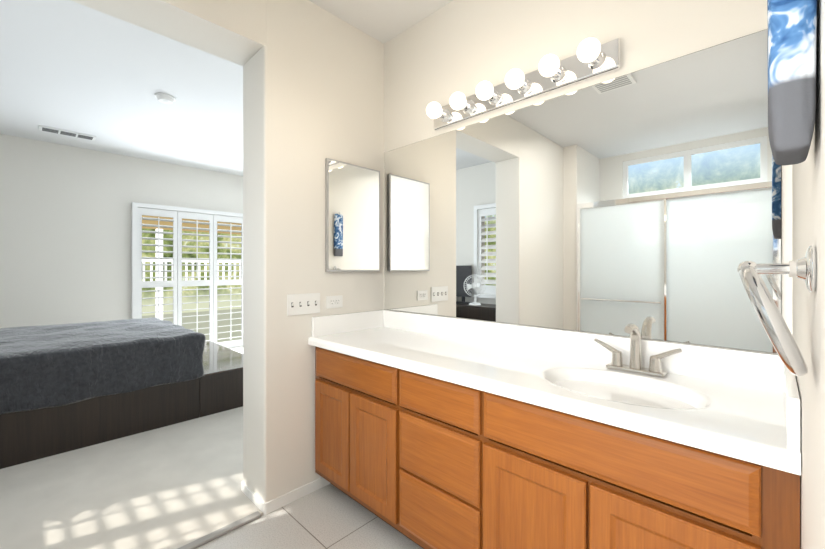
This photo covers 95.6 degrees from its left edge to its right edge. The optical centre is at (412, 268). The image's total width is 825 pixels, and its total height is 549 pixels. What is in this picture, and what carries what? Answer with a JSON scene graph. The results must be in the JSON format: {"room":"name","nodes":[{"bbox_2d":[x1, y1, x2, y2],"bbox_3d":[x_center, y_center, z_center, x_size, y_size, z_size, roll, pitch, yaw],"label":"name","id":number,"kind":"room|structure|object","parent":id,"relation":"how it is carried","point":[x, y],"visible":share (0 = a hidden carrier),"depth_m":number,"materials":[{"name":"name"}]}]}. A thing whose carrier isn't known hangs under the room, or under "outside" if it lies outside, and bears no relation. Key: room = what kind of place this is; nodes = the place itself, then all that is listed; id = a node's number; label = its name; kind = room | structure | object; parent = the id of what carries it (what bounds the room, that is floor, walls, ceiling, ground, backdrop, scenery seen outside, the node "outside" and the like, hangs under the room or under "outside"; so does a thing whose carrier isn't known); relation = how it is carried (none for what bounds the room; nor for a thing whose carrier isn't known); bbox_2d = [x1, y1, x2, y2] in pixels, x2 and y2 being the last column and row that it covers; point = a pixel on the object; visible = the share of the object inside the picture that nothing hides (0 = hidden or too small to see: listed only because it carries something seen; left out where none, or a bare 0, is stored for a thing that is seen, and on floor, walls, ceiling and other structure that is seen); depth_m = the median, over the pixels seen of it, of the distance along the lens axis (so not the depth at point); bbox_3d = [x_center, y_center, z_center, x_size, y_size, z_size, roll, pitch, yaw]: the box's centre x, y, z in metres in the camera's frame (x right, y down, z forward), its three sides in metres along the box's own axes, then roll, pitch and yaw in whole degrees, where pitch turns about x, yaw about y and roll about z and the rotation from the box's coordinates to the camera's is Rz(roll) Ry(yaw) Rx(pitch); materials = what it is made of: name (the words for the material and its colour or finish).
{"room":"bathroom","nodes":[
{"label":"bathroom","id":0,"kind":"room"},
{"bbox_2d":[0,134,242,327],"bbox_3d":[-3.786,-0.125,5.060,0.140,2.750,4.780,0,0,44],"label":"wall","id":1,"kind":"structure","parent":0,"point":[65,234],"depth_m":4.59,"materials":[{"name":"white paint"}]},
{"bbox_2d":[131,202,242,347],"bbox_3d":[-3.034,0.182,5.696,0.112,2.135,2.010,0,0,44],"label":"window shutters","id":2,"kind":"object","parent":1,"relation":"in","point":[177,215],"depth_m":5.38,"materials":[{"name":"white wood"}]},
{"bbox_2d":[0,346,262,548],"bbox_3d":[-2.239,1.274,3.566,4.440,0.073,4.780,0,0,44],"label":"floor","id":3,"kind":"structure","parent":0,"point":[176,486],"depth_m":2.08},
{"bbox_2d":[0,317,242,468],"bbox_3d":[-2.877,0.700,3.091,1.673,1.100,2.710,0,0,44],"label":"bed","id":4,"kind":"object","parent":3,"relation":"on","point":[64,388],"visible":1,"depth_m":2.72,"materials":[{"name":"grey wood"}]},
{"bbox_2d":[178,511,260,548],"bbox_3d":[-1.124,1.242,1.536,0.044,0.016,1.008,0,0,44],"label":"threshold","id":5,"kind":"object","parent":3,"relation":"on","point":[205,539],"depth_m":1.76,"materials":[{"name":"grey"}]},
{"bbox_2d":[0,0,452,175],"bbox_3d":[-1.811,-1.550,2.527,6.500,0.100,5.680,0,0,44],"label":"ceiling","id":6,"kind":"structure","parent":0,"point":[73,66],"depth_m":2.99,"materials":[{"name":"white paint"}]},
{"bbox_2d":[39,125,95,140],"bbox_3d":[-3.790,-1.493,4.119,0.160,0.013,0.460,0,0,44],"label":"ceiling vent","id":7,"kind":"object","parent":6,"relation":"in","point":[65,132],"visible":0.96,"depth_m":4.10,"materials":[{"name":"white plastic"}]},
{"bbox_2d":[155,93,175,103],"bbox_3d":[-2.156,-1.478,3.264,0.156,0.044,0.156,0,0,44],"label":"smoke detector","id":8,"kind":"object","parent":6,"relation":"attached to","point":[164,98],"visible":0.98,"depth_m":3.23,"materials":[{"name":"white plastic"}]},
{"bbox_2d":[71,0,383,502],"bbox_3d":[-0.340,-0.125,2.524,0.300,2.750,3.640,0,0,44],"label":"wall","id":9,"kind":"structure","parent":0,"point":[313,86],"depth_m":2.04,"materials":[{"name":"white paint"}]},
{"bbox_2d":[241,477,329,514],"bbox_3d":[-0.025,1.222,2.865,0.300,0.055,2.412,0,0,44],"label":"baseboard","id":10,"kind":"structure","parent":9,"relation":"attached to","point":[284,499],"depth_m":1.99,"materials":[{"name":"white wood"}]},
{"bbox_2d":[287,293,319,315],"bbox_3d":[-0.594,0.193,2.061,0.016,0.114,0.200,0,0,44],"label":"switch plate","id":11,"kind":"object","parent":9,"relation":"attached to","point":[301,304],"visible":1,"depth_m":2.06,"materials":[{"name":"white plastic"}]},
{"bbox_2d":[326,295,342,308],"bbox_3d":[-0.459,0.194,2.206,0.009,0.072,0.112,0,0,44],"label":"electrical outlet","id":12,"kind":"object","parent":9,"relation":"attached to","point":[334,301],"visible":1,"depth_m":2.20,"materials":[{"name":"white plastic"}]},
{"bbox_2d":[196,484,422,548],"bbox_3d":[-0.769,1.280,0.409,2.060,0.060,4.080,0,0,44],"label":"floor","id":13,"kind":"structure","parent":0,"point":[329,516],"depth_m":1.79,"materials":[{"name":"beige tile"}]},
{"bbox_2d":[312,330,800,548],"bbox_3d":[0.307,0.835,1.632,1.904,0.830,0.536,0,0,44],"label":"bathroom vanity","id":14,"kind":"object","parent":13,"relation":"on","point":[436,432],"depth_m":1.22,"materials":[{"name":"brown wood"}]},
{"bbox_2d":[308,342,800,477],"bbox_3d":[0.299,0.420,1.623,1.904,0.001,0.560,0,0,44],"label":"countertop","id":15,"kind":"structure","parent":14,"relation":"on","point":[661,436],"depth_m":1.03,"materials":[{"name":"white stone"}]},
{"bbox_2d":[593,323,682,377],"bbox_3d":[0.801,0.288,1.359,0.285,0.185,0.131,0,0,44],"label":"faucet","id":16,"kind":"object","parent":14,"relation":"on","point":[616,368],"depth_m":1.37,"materials":[{"name":"silver metal"}]},
{"bbox_2d":[384,0,791,353],"bbox_3d":[0.599,-0.125,1.827,2.060,2.750,0.140,0,0,44],"label":"wall","id":17,"kind":"structure","parent":0,"point":[442,55],"depth_m":1.77,"materials":[{"name":"white paint"}]},
{"bbox_2d":[426,38,620,129],"bbox_3d":[0.431,-0.859,1.776,0.970,0.118,0.164,0,0,44],"label":"light","id":18,"kind":"object","parent":17,"relation":"attached to","point":[592,58],"visible":1,"depth_m":1.69,"materials":[{"name":"silver metal"}]},
{"bbox_2d":[384,29,781,352],"bbox_3d":[0.490,-0.252,1.829,1.872,1.037,0.007,0,0,44],"label":"vanity mirror","id":19,"kind":"object","parent":17,"relation":"attached to","point":[647,201],"visible":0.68,"depth_m":1.52,"materials":[{"name":"silver mirror"}]},
{"bbox_2d":[792,0,824,548],"bbox_3d":[-0.131,-0.125,-0.304,0.150,2.750,3.940,0,0,44],"label":"wall","id":20,"kind":"structure","parent":0,"point":[808,230],"depth_m":0.55,"materials":[{"name":"white paint"}]},
{"bbox_2d":[737,245,816,375],"bbox_3d":[0.530,0.059,0.545,0.086,0.183,0.166,0,0,44],"label":"towel ring","id":21,"kind":"object","parent":20,"relation":"attached to","point":[776,328],"visible":1,"depth_m":0.51,"materials":[{"name":"silver metal"}]},
{"label":"outside","id":22,"kind":"structure","parent":0,"visible":0},
{"bbox_2d":[142,309,240,341],"bbox_3d":[-1.989,1.330,4.228,17.000,0.001,18.000,0,0,44],"label":"lawn","id":23,"kind":"structure","parent":22,"point":[221,322],"depth_m":9.29,"materials":[{"name":"green plant"}]},
{"bbox_2d":[142,215,240,319],"bbox_3d":[-4.427,0.160,7.282,3.850,2.340,9.005,0,0,44],"label":"patio","id":24,"kind":"structure","parent":23,"relation":"on","point":[161,229],"depth_m":8.41,"materials":[{"name":"white wood"}]},
{"bbox_2d":[142,228,240,315],"bbox_3d":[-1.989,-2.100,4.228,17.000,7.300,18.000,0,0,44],"label":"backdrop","id":25,"kind":"structure","parent":22,"point":[184,293],"depth_m":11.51,"materials":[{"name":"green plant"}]},
{"bbox_3d":[0.515,-0.640,0.511,0.060,0.073,0.048,0,0,44],"label":"towel hook","id":26,"kind":"object","parent":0,"visible":0},
{"bbox_2d":[767,0,816,164],"bbox_3d":[0.516,-0.400,0.510,0.047,0.501,0.118,0,0,44],"label":"hanging towel","id":27,"kind":"object","parent":26,"relation":"hanging from","point":[792,24],"visible":1,"depth_m":0.47,"materials":[{"name":"blue fabric"}]}
]}

